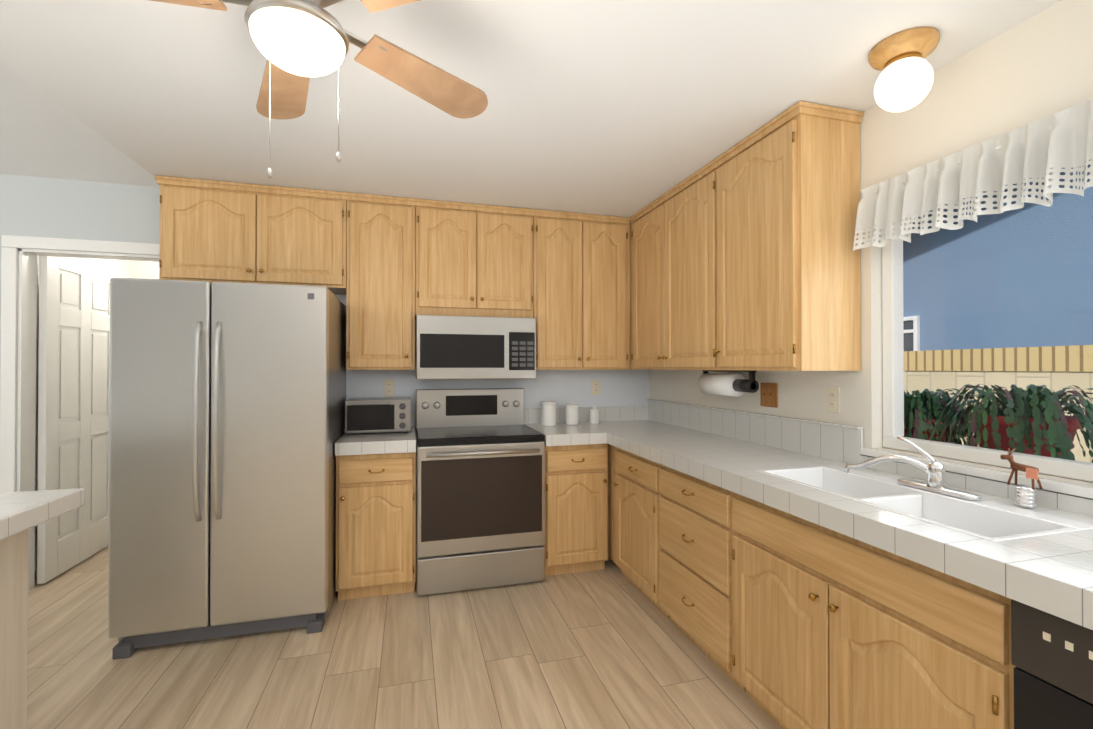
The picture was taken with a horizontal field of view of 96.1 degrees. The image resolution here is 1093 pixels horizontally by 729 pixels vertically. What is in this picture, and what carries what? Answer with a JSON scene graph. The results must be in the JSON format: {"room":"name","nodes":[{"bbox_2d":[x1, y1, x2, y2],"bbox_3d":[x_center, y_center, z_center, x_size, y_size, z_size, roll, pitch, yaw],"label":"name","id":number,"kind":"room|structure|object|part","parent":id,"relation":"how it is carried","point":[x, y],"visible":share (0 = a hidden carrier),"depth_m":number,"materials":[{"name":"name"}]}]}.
{"room":"kitchen","nodes":[
{"label":"kitchen","id":0,"kind":"room"},
{"bbox_2d":[35,256,159,570],"bbox_3d":[-2.737,0.101,3.842,1.680,2.500,1.480,0,0,-16],"label":"wall","id":1,"kind":"structure","parent":0,"point":[133,269],"depth_m":3.88,"materials":[{"name":"white paint"}]},
{"bbox_2d":[0,174,649,491],"bbox_3d":[-2.032,-0.454,3.212,6.140,3.600,0.120,0,0,-16],"label":"wall","id":2,"kind":"structure","parent":0,"point":[56,208],"depth_m":3.02,"materials":[{"name":"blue paint"}]},
{"bbox_2d":[37,256,117,583],"bbox_3d":[-3.142,0.336,3.364,0.105,2.000,0.760,0,0,-16],"label":"door","id":3,"kind":"structure","parent":2,"relation":"in","point":[74,376],"depth_m":3.24,"materials":[{"name":"white wood"}]},
{"bbox_2d":[0,235,159,590],"bbox_3d":[-2.713,0.300,3.007,0.920,2.090,0.138,0,0,-16],"label":"door frame","id":4,"kind":"structure","parent":2,"relation":"attached to","point":[18,329],"depth_m":2.87,"materials":[{"name":"white wood"}]},
{"bbox_2d":[384,379,394,395],"bbox_3d":[-1.089,0.162,3.402,0.072,0.116,0.008,0,0,-16],"label":"electrical outlet","id":5,"kind":"object","parent":2,"relation":"attached to","point":[389,387],"visible":1,"depth_m":3.40,"materials":[{"name":"beige plastic"}]},
{"bbox_2d":[154,175,630,369],"bbox_3d":[-0.837,-0.513,3.293,2.925,1.096,0.357,0,0,-16],"label":"upper cabinet","id":6,"kind":"object","parent":2,"relation":"attached to","point":[391,267],"visible":1,"depth_m":3.13,"materials":[{"name":"brown wood"}]},
{"bbox_2d":[416,315,535,378],"bbox_3d":[-0.493,-0.107,3.356,0.770,0.404,0.410,0,0,-16],"label":"microwave","id":7,"kind":"object","parent":6,"relation":"attached to","point":[462,347],"visible":1,"depth_m":3.15,"materials":[{"name":"silver metal"}]},
{"bbox_2d":[592,380,599,394],"bbox_3d":[0.385,0.179,3.812,0.072,0.116,0.008,0,0,-16],"label":"electrical outlet","id":8,"kind":"object","parent":2,"relation":"attached to","point":[595,387],"visible":1,"depth_m":3.81,"materials":[{"name":"beige plastic"}]},
{"bbox_2d":[27,546,781,728],"bbox_3d":[-1.551,1.361,1.097,6.340,0.060,7.387,0,0,-16],"label":"floor","id":9,"kind":"structure","parent":0,"point":[610,646],"depth_m":2.16,"materials":[{"name":"brown wood"}]},
{"bbox_2d":[0,488,84,728],"bbox_3d":[-1.855,0.867,0.065,1.400,0.914,2.955,0,0,-16],"label":"kitchen island","id":10,"kind":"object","parent":9,"relation":"on","point":[22,513],"depth_m":1.54,"materials":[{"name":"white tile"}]},
{"bbox_2d":[108,278,345,659],"bbox_3d":[-1.647,0.474,2.706,0.915,1.737,0.873,0,0,-16],"label":"refrigerator","id":11,"kind":"object","parent":9,"relation":"on","point":[227,400],"visible":1,"depth_m":2.35,"materials":[{"name":"silver metal"}]},
{"bbox_2d":[336,452,415,599],"bbox_3d":[-1.049,0.927,3.087,0.432,0.838,0.621,0,0,-16],"label":"base cabinet","id":12,"kind":"object","parent":9,"relation":"on","point":[375,524],"depth_m":2.79,"materials":[{"name":"brown wood"}]},
{"bbox_2d":[335,411,415,455],"bbox_3d":[-1.041,0.415,3.061,0.432,0.180,0.615,0,0,-16],"label":"countertop","id":13,"kind":"structure","parent":12,"relation":"on","point":[381,442],"depth_m":2.80,"materials":[{"name":"tile"}]},
{"bbox_2d":[345,397,410,434],"bbox_3d":[-1.080,0.328,3.180,0.390,0.214,0.347,0,0,-16],"label":"toaster oven","id":14,"kind":"object","parent":13,"relation":"on","point":[375,414],"visible":1,"depth_m":3.05,"materials":[{"name":"silver metal"}]},
{"bbox_3d":[-1.085,0.328,3.035,0.278,0.155,0.006,0,0,-16],"label":"glass","id":15,"kind":"part","parent":14,"relation":"part of","materials":[{"name":"black glass"}]},
{"bbox_2d":[416,388,544,595],"bbox_3d":[-0.452,0.751,3.195,0.762,1.160,0.693,0,0,-16],"label":"range","id":16,"kind":"object","parent":9,"relation":"on","point":[480,488],"visible":0.98,"depth_m":2.94,"materials":[{"name":"silver metal"}]},
{"bbox_2d":[417,425,542,439],"bbox_3d":[-0.455,0.443,3.208,0.754,0.017,0.545,0,0,-16],"label":"cooktop","id":17,"kind":"object","parent":16,"relation":"in","point":[424,432],"depth_m":3.13,"materials":[{"name":"black glass"}]},
{"bbox_2d":[543,444,607,575],"bbox_3d":[0.115,0.929,3.410,0.432,0.838,0.621,0,0,-16],"label":"base cabinet","id":18,"kind":"object","parent":9,"relation":"on","point":[576,476],"depth_m":3.11,"materials":[{"name":"brown wood"}]},
{"bbox_2d":[608,444,651,601],"bbox_3d":[0.785,0.926,2.949,0.601,0.838,0.628,0,0,-16],"label":"base cabinet","id":19,"kind":"object","parent":9,"relation":"on","point":[629,474],"depth_m":2.88,"materials":[{"name":"brown wood"}]},
{"bbox_2d":[567,399,1092,629],"bbox_3d":[1.075,0.445,1.806,0.656,0.367,4.233,0,0,-16],"label":"countertop","id":20,"kind":"structure","parent":19,"relation":"on","point":[996,539],"depth_m":1.62,"materials":[{"name":"tile"}]},
{"bbox_2d":[541,398,556,425],"bbox_3d":[0.016,0.341,3.550,0.115,0.194,0.115,0,0,-16],"label":"canister","id":21,"kind":"object","parent":20,"relation":"on","point":[548,412],"visible":1,"depth_m":3.50,"materials":[{"name":"white ceramic"}]},
{"bbox_2d":[565,401,578,424],"bbox_3d":[0.190,0.353,3.609,0.101,0.170,0.101,0,0,-16],"label":"canister","id":22,"kind":"object","parent":20,"relation":"on","point":[572,413],"visible":1,"depth_m":3.57,"materials":[{"name":"white ceramic"}]},
{"bbox_2d":[589,406,598,423],"bbox_3d":[0.357,0.374,3.666,0.076,0.130,0.076,0,0,-16],"label":"canister","id":23,"kind":"object","parent":20,"relation":"on","point":[594,415],"visible":1,"depth_m":3.63,"materials":[{"name":"white ceramic"}]},
{"bbox_2d":[843,436,980,499],"bbox_3d":[1.242,0.338,1.694,0.155,0.170,0.383,0,0,-16],"label":"faucet","id":24,"kind":"object","parent":20,"relation":"on","point":[934,470],"visible":1,"depth_m":1.66,"materials":[{"name":"silver metal"}]},
{"bbox_2d":[757,465,1092,541],"bbox_3d":[1.143,0.525,1.625,0.390,0.204,0.840,0,0,-16],"label":"sink","id":25,"kind":"object","parent":20,"relation":"in","point":[983,519],"depth_m":1.57,"materials":[{"name":"white ceramic"}]},
{"bbox_2d":[1015,486,1036,507],"bbox_3d":[1.427,0.393,1.462,0.046,0.056,0.046,0,0,-16],"label":"air gap cap","id":26,"kind":"object","parent":20,"relation":"on","point":[1025,496],"visible":0.98,"depth_m":1.45,"materials":[{"name":"silver metal"}]},
{"bbox_2d":[1000,448,1042,489],"bbox_3d":[1.421,0.309,1.470,0.039,0.110,0.099,0,0,-16],"label":"reindeer figurine","id":27,"kind":"object","parent":26,"relation":"on","point":[1031,473],"visible":1,"depth_m":1.47,"materials":[{"name":"brown wood"}]},
{"bbox_2d":[652,461,807,675],"bbox_3d":[0.950,0.921,2.355,0.601,0.838,0.605,0,0,-16],"label":"base cabinet","id":28,"kind":"object","parent":9,"relation":"on","point":[692,517],"depth_m":2.21,"materials":[{"name":"brown wood"}]},
{"bbox_2d":[728,521,1015,728],"bbox_3d":[1.160,1.005,1.599,0.601,0.660,0.963,0,0,-16],"label":"base cabinet","id":29,"kind":"object","parent":9,"relation":"on","point":[782,619],"depth_m":1.42,"materials":[{"name":"brown wood"}]},
{"bbox_2d":[1011,599,1092,728],"bbox_3d":[1.362,0.913,0.840,0.607,0.834,0.604,0,0,-16],"label":"dishwasher","id":30,"kind":"object","parent":9,"relation":"on","point":[1051,658],"visible":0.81,"depth_m":0.99,"materials":[{"name":"black plastic"}]},
{"bbox_2d":[0,0,1060,217],"bbox_3d":[-1.341,-1.967,0.515,6.260,1.768,5.707,0,0,-16],"label":"ceiling","id":31,"kind":"structure","parent":0,"point":[624,108],"depth_m":1.93,"materials":[{"name":"white paint"}]},
{"bbox_2d":[150,0,487,178],"bbox_3d":[-0.640,-0.767,1.168,1.095,0.621,1.139,0,0,-16],"label":"ceiling fan","id":32,"kind":"object","parent":31,"relation":"hanging from","point":[299,43],"visible":1,"depth_m":1.22,"materials":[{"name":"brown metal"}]},
{"bbox_3d":[-0.594,-0.747,1.178,0.207,0.070,0.207,0,0,-16],"label":"lamp shade","id":33,"kind":"part","parent":32,"relation":"part of","materials":[{"name":"white glass"}]},
{"bbox_3d":[-0.599,-0.624,1.217,0.175,0.336,0.034,0,0,-16],"label":"chain","id":34,"kind":"part","parent":32,"relation":"part of","materials":[{"name":"silver metal"}]},
{"bbox_2d":[868,27,939,111],"bbox_3d":[1.204,-0.968,1.658,0.196,0.212,0.196,0,0,-16],"label":"globe ceiling light","id":35,"kind":"object","parent":31,"relation":"attached to","point":[904,81],"visible":1,"depth_m":1.61,"materials":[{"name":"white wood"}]},
{"bbox_3d":[1.204,-0.944,1.658,0.164,0.164,0.164,0,0,-16],"label":"glass","id":36,"kind":"part","parent":35,"relation":"part of","materials":[{"name":"white glass"}]},
{"bbox_2d":[649,0,1092,487],"bbox_3d":[1.633,0.103,1.265,0.120,2.460,5.587,0,0,-16],"label":"wall","id":37,"kind":"structure","parent":0,"point":[1038,66],"depth_m":1.80,"materials":[{"name":"white paint"}]},
{"bbox_2d":[630,195,661,369],"bbox_3d":[0.829,-0.513,3.311,0.327,1.096,0.448,0,0,-16],"label":"upper cabinet","id":38,"kind":"object","parent":37,"relation":"attached to","point":[646,224],"depth_m":3.28,"materials":[{"name":"brown wood"}]},
{"bbox_2d":[662,163,709,369],"bbox_3d":[0.960,-0.516,2.842,0.327,1.096,0.527,0,0,-16],"label":"upper cabinet","id":39,"kind":"object","parent":37,"relation":"attached to","point":[686,206],"depth_m":2.81,"materials":[{"name":"brown wood"}]},
{"bbox_2d":[760,383,777,407],"bbox_3d":[1.179,0.162,2.619,0.026,0.128,0.124,0,0,-16],"label":"switch plate","id":40,"kind":"object","parent":37,"relation":"attached to","point":[768,394],"visible":1,"depth_m":2.61,"materials":[{"name":"brown wood"}]},
{"bbox_2d":[710,101,863,370],"bbox_3d":[1.106,-0.520,2.318,0.327,1.096,0.560,0,0,-16],"label":"upper cabinet","id":41,"kind":"object","parent":37,"relation":"attached to","point":[744,255],"depth_m":2.08,"materials":[{"name":"brown wood"}]},
{"bbox_2d":[698,370,758,396],"bbox_3d":[1.007,0.103,2.732,0.124,0.143,0.430,0,0,-16],"label":"paper towel holder","id":42,"kind":"object","parent":41,"relation":"attached to","point":[736,385],"visible":0.9,"depth_m":2.66,"materials":[{"name":"white paper"}]},
{"bbox_2d":[826,387,839,412],"bbox_3d":[1.298,0.159,2.227,0.008,0.116,0.072,0,0,-16],"label":"electrical outlet","id":43,"kind":"object","parent":37,"relation":"attached to","point":[833,399],"visible":1,"depth_m":2.22,"materials":[{"name":"beige plastic"}]},
{"bbox_2d":[853,99,1092,250],"bbox_3d":[1.526,-0.602,1.187,0.129,0.279,1.757,0,0,-16],"label":"valance curtain","id":44,"kind":"object","parent":37,"relation":"attached to","point":[1048,148],"visible":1,"depth_m":1.57,"materials":[{"name":"white fabric"}]},
{"bbox_3d":[1.564,-0.693,1.198,0.050,0.012,1.757,0,0,-16],"label":"rod","id":45,"kind":"part","parent":44,"relation":"part of","materials":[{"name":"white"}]},
{"bbox_2d":[860,448,1092,498],"bbox_3d":[1.542,0.359,1.307,0.028,0.028,1.580,0,0,-16],"label":"window sill","id":46,"kind":"structure","parent":37,"relation":"attached to","point":[1070,489],"depth_m":1.57,"materials":[{"name":"white"}]},
{"bbox_2d":[882,172,1092,481],"bbox_3d":[1.636,-0.162,1.347,0.060,1.006,1.496,0,0,-16],"label":"window","id":47,"kind":"structure","parent":37,"relation":"in","point":[893,339],"depth_m":1.95,"materials":[{"name":"white"}]},
{"label":"outside","id":48,"kind":"structure","parent":0,"visible":0},
{"bbox_3d":[6.028,1.713,5.493,10.600,0.100,24.000,0,0,-16],"label":"ground","id":49,"kind":"structure","parent":48,"visible":0},
{"bbox_2d":[903,160,1092,350],"bbox_3d":[5.616,-0.636,2.696,0.700,4.558,14.800,0,0,-16],"label":"house","id":50,"kind":"structure","parent":49,"relation":"on","point":[1023,332],"depth_m":5.29,"materials":[{"name":"blue"}]},
{"bbox_3d":[4.467,-0.352,6.994,0.030,0.410,1.600,0,0,-16],"label":"glass","id":51,"kind":"part","parent":50,"relation":"part of","materials":[{"name":"grey"}]},
{"bbox_2d":[904,345,1092,462],"bbox_3d":[3.137,0.772,4.696,0.220,1.770,20.000,0,0,-16],"label":"fence","id":52,"kind":"object","parent":49,"relation":"on","point":[1009,371],"depth_m":3.57,"materials":[{"name":"beige wood"}]},
{"bbox_3d":[1.869,1.023,1.642,0.460,1.225,2.200,0,0,-16],"label":"ledge","id":53,"kind":"object","parent":49,"relation":"on","visible":0},
{"bbox_2d":[903,389,979,446],"bbox_3d":[1.714,0.261,2.206,0.466,0.305,0.472,0,0,-16],"label":"plant","id":54,"kind":"object","parent":53,"relation":"on","point":[915,419],"depth_m":2.10,"materials":[{"name":"green plant"}]},
{"bbox_2d":[913,384,1092,462],"bbox_3d":[1.851,0.241,1.868,0.557,0.339,0.648,0,0,-16],"label":"plant","id":55,"kind":"object","parent":53,"relation":"on","point":[983,420],"depth_m":1.74,"materials":[{"name":"green plant"}]}
]}

